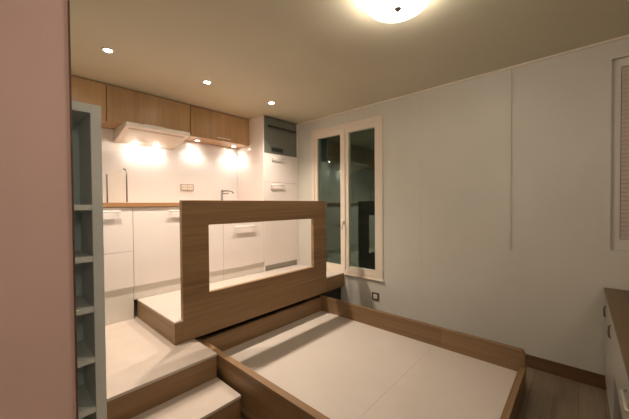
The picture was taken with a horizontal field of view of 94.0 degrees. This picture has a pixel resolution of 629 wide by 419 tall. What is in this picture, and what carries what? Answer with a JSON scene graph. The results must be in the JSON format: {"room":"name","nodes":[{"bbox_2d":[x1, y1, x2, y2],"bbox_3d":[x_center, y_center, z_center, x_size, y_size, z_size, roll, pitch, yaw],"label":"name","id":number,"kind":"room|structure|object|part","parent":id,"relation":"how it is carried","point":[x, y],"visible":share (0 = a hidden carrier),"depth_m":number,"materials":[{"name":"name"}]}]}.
{"room":"studio apartment","nodes":[
{"label":"studio apartment","id":0,"kind":"room"},
{"bbox_2d":[0,0,75,418],"bbox_3d":[-1.645,0.104,0.494,0.100,2.487,1.921,0,1,42],"label":"wall","id":1,"kind":"structure","parent":0,"point":[37,335],"depth_m":1.09,"materials":[{"name":"pink paint"}]},
{"bbox_2d":[67,0,77,418],"bbox_3d":[-1.001,0.088,1.206,0.118,2.487,0.006,0,1,42],"label":"trim","id":2,"kind":"structure","parent":1,"relation":"attached to","point":[68,1],"depth_m":1.17,"materials":[{"name":"white paint"}]},
{"bbox_2d":[70,0,628,123],"bbox_3d":[-0.033,-1.209,0.979,5.977,0.100,4.848,0,1,42],"label":"ceiling","id":3,"kind":"structure","parent":0,"point":[314,59],"depth_m":2.10,"materials":[{"name":"paint"}]},
{"bbox_2d":[101,47,114,52],"bbox_3d":[-1.512,-1.165,2.148,0.080,0.006,0.080,0,1,42],"label":"recessed light","id":4,"kind":"object","parent":3,"relation":"in","point":[105,49],"visible":1,"depth_m":2.14,"materials":[{"name":"white paint"}]},
{"bbox_2d":[366,0,428,22],"bbox_3d":[0.442,-1.109,1.555,0.328,0.125,0.328,0,1,42],"label":"ceiling lamp","id":5,"kind":"object","parent":3,"relation":"attached to","point":[381,10],"visible":1,"depth_m":1.58,"materials":[{"name":"white glass"}]},
{"bbox_3d":[0.442,-1.062,1.556,0.040,0.029,0.040,0,1,42],"label":"knob","id":6,"kind":"part","parent":5,"relation":"part of","materials":[{"name":"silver metal"}]},
{"bbox_2d":[195,300,609,418],"bbox_3d":[-0.014,1.377,1.022,5.977,0.100,4.848,0,1,42],"label":"floor","id":7,"kind":"structure","parent":0,"point":[547,395],"depth_m":2.02,"materials":[{"name":"laminate"}]},
{"bbox_2d":[72,100,106,418],"bbox_3d":[-1.401,0.403,1.392,0.300,1.856,0.608,0,1,42],"label":"shelving unit","id":8,"kind":"object","parent":7,"relation":"on","point":[86,118],"visible":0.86,"depth_m":1.51,"materials":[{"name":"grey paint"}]},
{"bbox_3d":[-1.507,0.425,1.489,0.012,1.810,0.517,0,1,42],"label":"panel","id":9,"kind":"part","parent":8,"relation":"part of","materials":[{"name":"blue paint"}]},
{"bbox_3d":[-1.407,-0.502,1.377,0.300,0.045,0.517,0,1,42],"label":"panel","id":10,"kind":"part","parent":8,"relation":"part of","materials":[{"name":"blue paint"}]},
{"bbox_3d":[-1.400,-0.007,1.381,0.286,0.028,0.517,0,1,42],"label":"shelf","id":11,"kind":"part","parent":8,"relation":"part of","materials":[{"name":"blue paint"}]},
{"bbox_3d":[-1.398,0.253,1.386,0.286,0.028,0.517,0,1,42],"label":"shelf","id":12,"kind":"part","parent":8,"relation":"part of","materials":[{"name":"blue paint"}]},
{"bbox_3d":[-1.396,0.509,1.390,0.286,0.028,0.517,0,1,42],"label":"shelf","id":13,"kind":"part","parent":8,"relation":"part of","materials":[{"name":"blue paint"}]},
{"bbox_3d":[-1.394,0.766,1.394,0.286,0.028,0.517,0,1,42],"label":"shelf","id":14,"kind":"part","parent":8,"relation":"part of","materials":[{"name":"blue paint"}]},
{"bbox_3d":[-1.392,1.021,1.399,0.286,0.028,0.517,0,1,42],"label":"shelf","id":15,"kind":"part","parent":8,"relation":"part of","materials":[{"name":"blue paint"}]},
{"bbox_2d":[105,300,216,418],"bbox_3d":[-1.517,1.153,2.362,1.714,0.325,0.633,0,1,42],"label":"stair landing","id":16,"kind":"structure","parent":7,"relation":"on","point":[145,370],"depth_m":1.90,"materials":[{"name":"laminate"}]},
{"bbox_2d":[103,207,133,325],"bbox_3d":[-1.998,0.484,2.642,0.622,1.008,0.494,0,1,42],"label":"base cabinet","id":17,"kind":"object","parent":16,"relation":"on","point":[117,221],"visible":0.48,"depth_m":2.56,"materials":[{"name":"white laminate"}]},
{"bbox_3d":[-1.804,0.182,2.459,0.020,0.391,0.493,0,1,42],"label":"drawer","id":18,"kind":"part","parent":17,"relation":"part of","materials":[{"name":"white laminate"}]},
{"bbox_3d":[-1.802,0.539,2.465,0.020,0.318,0.493,0,1,42],"label":"drawer","id":19,"kind":"part","parent":17,"relation":"part of","materials":[{"name":"white laminate"}]},
{"bbox_2d":[103,203,178,206],"bbox_3d":[-1.524,-0.052,3.178,0.601,0.038,1.986,0,1,42],"label":"countertop","id":20,"kind":"structure","parent":17,"relation":"on","point":[104,204],"depth_m":2.67,"materials":[{"name":"brown wood"}]},
{"bbox_2d":[106,168,127,202],"bbox_3d":[-1.916,-0.225,2.839,0.470,0.322,0.012,0,1,36],"label":"screen","id":21,"kind":"object","parent":20,"relation":"on","point":[123,168],"visible":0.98,"depth_m":2.71,"materials":[{"name":"clear glass"}]},
{"bbox_3d":[-2.101,-0.213,2.974,0.011,0.286,0.011,0,1,20],"label":"edge frame","id":22,"kind":"part","parent":21,"relation":"part of","materials":[{"name":"silver metal"}]},
{"bbox_3d":[-1.753,-0.226,2.721,0.067,0.317,0.012,0,1,36],"label":"edge frame","id":23,"kind":"part","parent":21,"relation":"part of","materials":[{"name":"silver metal"}]},
{"bbox_2d":[221,190,233,199],"bbox_3d":[-1.134,-0.171,3.810,0.193,0.172,0.122,0,1,42],"label":"tap","id":24,"kind":"object","parent":20,"relation":"on","point":[222,191],"visible":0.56,"depth_m":3.82,"materials":[{"name":"silver metal"}]},
{"bbox_2d":[131,377,240,418],"bbox_3d":[-0.776,1.241,1.692,0.292,0.160,0.633,0,1,42],"label":"step","id":25,"kind":"structure","parent":7,"relation":"on","point":[213,399],"depth_m":1.76,"materials":[{"name":"laminate"}]},
{"bbox_2d":[137,264,343,344],"bbox_3d":[-0.622,1.049,3.172,0.809,0.493,2.064,0,1,42],"label":"platform","id":26,"kind":"object","parent":7,"relation":"on","point":[161,312],"visible":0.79,"depth_m":2.62,"materials":[{"name":"brown wood"}]},
{"bbox_2d":[132,206,223,299],"bbox_3d":[-1.531,0.389,3.157,0.622,0.840,0.894,0,1,42],"label":"base cabinet","id":27,"kind":"object","parent":26,"relation":"on","point":[156,230],"visible":0.56,"depth_m":2.81,"materials":[{"name":"white laminate"}]},
{"bbox_2d":[223,222,263,279],"bbox_3d":[-1.038,0.376,3.701,0.622,0.840,0.569,0,1,42],"label":"base cabinet","id":28,"kind":"object","parent":26,"relation":"on","point":[243,243],"visible":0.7,"depth_m":3.50,"materials":[{"name":"white laminate"}]},
{"bbox_2d":[179,200,326,341],"bbox_3d":[-0.435,0.445,2.801,0.040,1.058,1.660,0,1,42],"label":"panel","id":29,"kind":"object","parent":26,"relation":"attached to","point":[204,311],"visible":0.96,"depth_m":2.50,"materials":[{"name":"brown wood"}]},
{"bbox_2d":[237,115,298,271],"bbox_3d":[-0.645,-0.210,4.140,0.636,1.991,0.618,0,1,42],"label":"tall cabinet","id":30,"kind":"object","parent":26,"relation":"on","point":[261,176],"visible":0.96,"depth_m":3.91,"materials":[{"name":"white laminate"}]},
{"bbox_2d":[264,116,296,156],"bbox_3d":[-0.641,-0.965,4.110,0.615,0.460,0.573,0,1,42],"label":"oven","id":31,"kind":"object","parent":30,"relation":"in","point":[280,137],"visible":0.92,"depth_m":3.91,"materials":[{"name":"grey metal"}]},
{"bbox_3d":[-0.435,-1.072,3.911,0.044,0.017,0.482,0,1,42],"label":"handle","id":32,"kind":"part","parent":31,"relation":"part of","materials":[{"name":"grey metal"}]},
{"bbox_3d":[-0.451,-0.544,3.947,0.020,0.370,0.573,0,1,42],"label":"door","id":33,"kind":"part","parent":30,"relation":"part of","materials":[{"name":"white laminate"}]},
{"bbox_3d":[-0.445,0.180,3.960,0.020,1.071,0.573,0,1,42],"label":"door","id":34,"kind":"part","parent":30,"relation":"part of","materials":[{"name":"white laminate"}]},
{"bbox_3d":[0.202,1.111,3.568,0.018,0.344,0.371,0,1,42],"label":"support panel","id":35,"kind":"part","parent":26,"relation":"part of","materials":[{"name":"brown wood"}]},
{"bbox_2d":[197,295,525,418],"bbox_3d":[0.294,1.151,2.192,1.936,0.285,1.498,0,1,42],"label":"bed","id":36,"kind":"object","parent":7,"relation":"on","point":[321,357],"visible":0.84,"depth_m":2.13,"materials":[{"name":"brown wood"}]},
{"bbox_3d":[0.074,1.176,2.395,1.262,0.022,1.413,0,1,42],"label":"panel","id":37,"kind":"part","parent":36,"relation":"part of","materials":[{"name":"white wood"}]},
{"bbox_3d":[0.764,1.182,1.770,0.598,0.022,1.413,0,1,42],"label":"panel","id":38,"kind":"part","parent":36,"relation":"part of","materials":[{"name":"white wood"}]},
{"bbox_2d":[603,287,628,418],"bbox_3d":[1.691,0.942,1.356,0.463,0.735,1.646,0,1,42],"label":"sideboard","id":39,"kind":"object","parent":7,"relation":"on","point":[617,300],"visible":1,"depth_m":1.58,"materials":[{"name":"white wood"}]},
{"bbox_3d":[1.972,0.910,1.962,0.020,0.643,0.335,0,1,42],"label":"door","id":40,"kind":"part","parent":39,"relation":"part of","materials":[{"name":"white wood"}]},
{"bbox_3d":[1.752,0.725,1.743,0.018,0.084,0.010,0,1,42],"label":"handle","id":41,"kind":"part","parent":39,"relation":"part of","materials":[{"name":"silver metal"}]},
{"bbox_3d":[1.742,0.916,1.708,0.020,0.643,0.344,0,1,42],"label":"door","id":42,"kind":"part","parent":39,"relation":"part of","materials":[{"name":"white wood"}]},
{"bbox_3d":[1.693,0.585,1.345,0.450,0.022,1.646,0,1,42],"label":"panel","id":43,"kind":"part","parent":39,"relation":"part of","materials":[{"name":"white wood"}]},
{"bbox_3d":[1.298,0.740,1.220,0.024,0.268,0.861,0,1,42],"label":"drawer","id":44,"kind":"part","parent":39,"relation":"part of","materials":[{"name":"white wood"}]},
{"bbox_3d":[1.125,0.688,1.058,0.022,0.010,0.164,0,1,42],"label":"handle","id":45,"kind":"part","parent":39,"relation":"part of","materials":[{"name":"silver metal"}]},
{"bbox_2d":[272,37,628,374],"bbox_3d":[1.536,0.044,2.722,5.977,2.487,0.200,0,1,42],"label":"wall","id":46,"kind":"structure","parent":0,"point":[544,296],"depth_m":2.50,"materials":[{"name":"paint"}]},
{"bbox_2d":[311,115,383,281],"bbox_3d":[0.372,-0.121,3.638,1.086,1.863,0.122,0,1,42],"label":"window","id":47,"kind":"structure","parent":46,"relation":"in","point":[344,130],"depth_m":3.61,"materials":[{"name":"white paint"}]},
{"bbox_3d":[0.200,-0.131,3.822,0.492,1.746,0.049,0,1,42],"label":"sash","id":48,"kind":"part","parent":47,"relation":"part of","materials":[{"name":"white paint"}]},
{"bbox_3d":[0.569,-0.128,3.488,0.478,1.746,0.049,0,1,42],"label":"sash","id":49,"kind":"part","parent":47,"relation":"part of","materials":[{"name":"white paint"}]},
{"bbox_3d":[0.592,0.802,3.486,0.546,0.019,0.082,0,1,42],"label":"sill","id":50,"kind":"part","parent":47,"relation":"part of","materials":[{"name":"white paint"}]},
{"bbox_2d":[372,292,378,300],"bbox_3d":[0.698,0.995,3.361,0.086,0.084,0.012,0,1,42],"label":"wall socket","id":51,"kind":"object","parent":46,"relation":"attached to","point":[375,296],"visible":1,"depth_m":3.35,"materials":[{"name":"plastic"}]},
{"bbox_2d":[298,34,628,124],"bbox_3d":[1.684,-1.188,2.415,5.160,0.016,0.014,0,1,42],"label":"trim","id":52,"kind":"structure","parent":46,"relation":"attached to","point":[624,36],"depth_m":2.55,"materials":[{"name":"white paint"}]},
{"bbox_2d":[508,68,511,249],"bbox_3d":[1.646,-0.420,2.470,0.018,1.520,0.011,0,1,42],"label":"trim","id":53,"kind":"structure","parent":46,"relation":"attached to","point":[510,69],"depth_m":2.46,"materials":[{"name":"paint"}]},
{"bbox_2d":[525,354,605,389],"bbox_3d":[1.234,1.237,2.880,2.318,0.100,0.014,0,1,42],"label":"baseboard","id":54,"kind":"structure","parent":46,"relation":"attached to","point":[597,380],"depth_m":2.24,"materials":[{"name":"brown wood"}]},
{"bbox_2d":[610,57,628,250],"bbox_3d":[2.579,-0.382,1.758,1.142,1.343,0.115,0,1,42],"label":"window","id":55,"kind":"structure","parent":46,"relation":"in","point":[619,236],"depth_m":2.07,"materials":[{"name":"white paint"}]},
{"bbox_2d":[620,66,628,238],"bbox_3d":[2.547,-0.391,1.723,1.036,1.206,0.004,0,1,42],"label":"blind","id":56,"kind":"object","parent":55,"relation":"attached to","point":[624,102],"depth_m":2.06,"materials":[{"name":"fabric"}]},
{"bbox_3d":[-2.201,0.067,2.973,0.100,2.487,4.848,0,1,42],"label":"wall","id":57,"kind":"structure","parent":0,"visible":0},
{"bbox_2d":[71,75,105,124],"bbox_3d":[-2.303,-0.988,2.524,0.338,0.346,0.792,0,1,42],"label":"upper cabinet","id":58,"kind":"object","parent":57,"relation":"attached to","point":[83,90],"visible":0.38,"depth_m":2.64,"materials":[{"name":"brown wood"}]},
{"bbox_2d":[101,84,189,132],"bbox_3d":[-1.769,-1.002,3.114,0.338,0.346,0.792,0,1,42],"label":"upper cabinet","id":59,"kind":"object","parent":57,"relation":"attached to","point":[123,105],"visible":0.66,"depth_m":2.96,"materials":[{"name":"brown wood"}]},
{"bbox_2d":[113,121,189,149],"bbox_3d":[-1.706,-0.762,3.095,0.433,0.131,0.603,0,1,42],"label":"range hood","id":60,"kind":"object","parent":57,"relation":"attached to","point":[132,133],"visible":1,"depth_m":3.02,"materials":[{"name":"metal"}]},
{"bbox_3d":[-1.716,-0.742,3.104,0.260,0.063,0.503,0,1,42],"label":"underside panel","id":61,"kind":"part","parent":60,"relation":"part of","materials":[{"name":"metal"}]},
{"bbox_2d":[101,128,236,202],"bbox_3d":[-1.947,-0.447,3.165,0.012,0.758,2.562,0,1,42],"label":"backsplash","id":62,"kind":"structure","parent":57,"relation":"attached to","point":[154,175],"depth_m":3.40,"materials":[{"name":"tile"}]},
{"bbox_2d":[180,184,193,190],"bbox_3d":[-1.554,-0.269,3.583,0.011,0.080,0.159,0,1,42],"label":"double socket","id":63,"kind":"object","parent":57,"relation":"attached to","point":[184,187],"visible":1,"depth_m":3.58,"materials":[{"name":"plastic"}]},
{"bbox_2d":[184,105,248,148],"bbox_3d":[-1.235,-1.015,3.703,0.338,0.346,0.792,0,1,42],"label":"upper cabinet","id":64,"kind":"object","parent":57,"relation":"attached to","point":[210,127],"visible":0.89,"depth_m":3.59,"materials":[{"name":"brown wood"}]}
]}

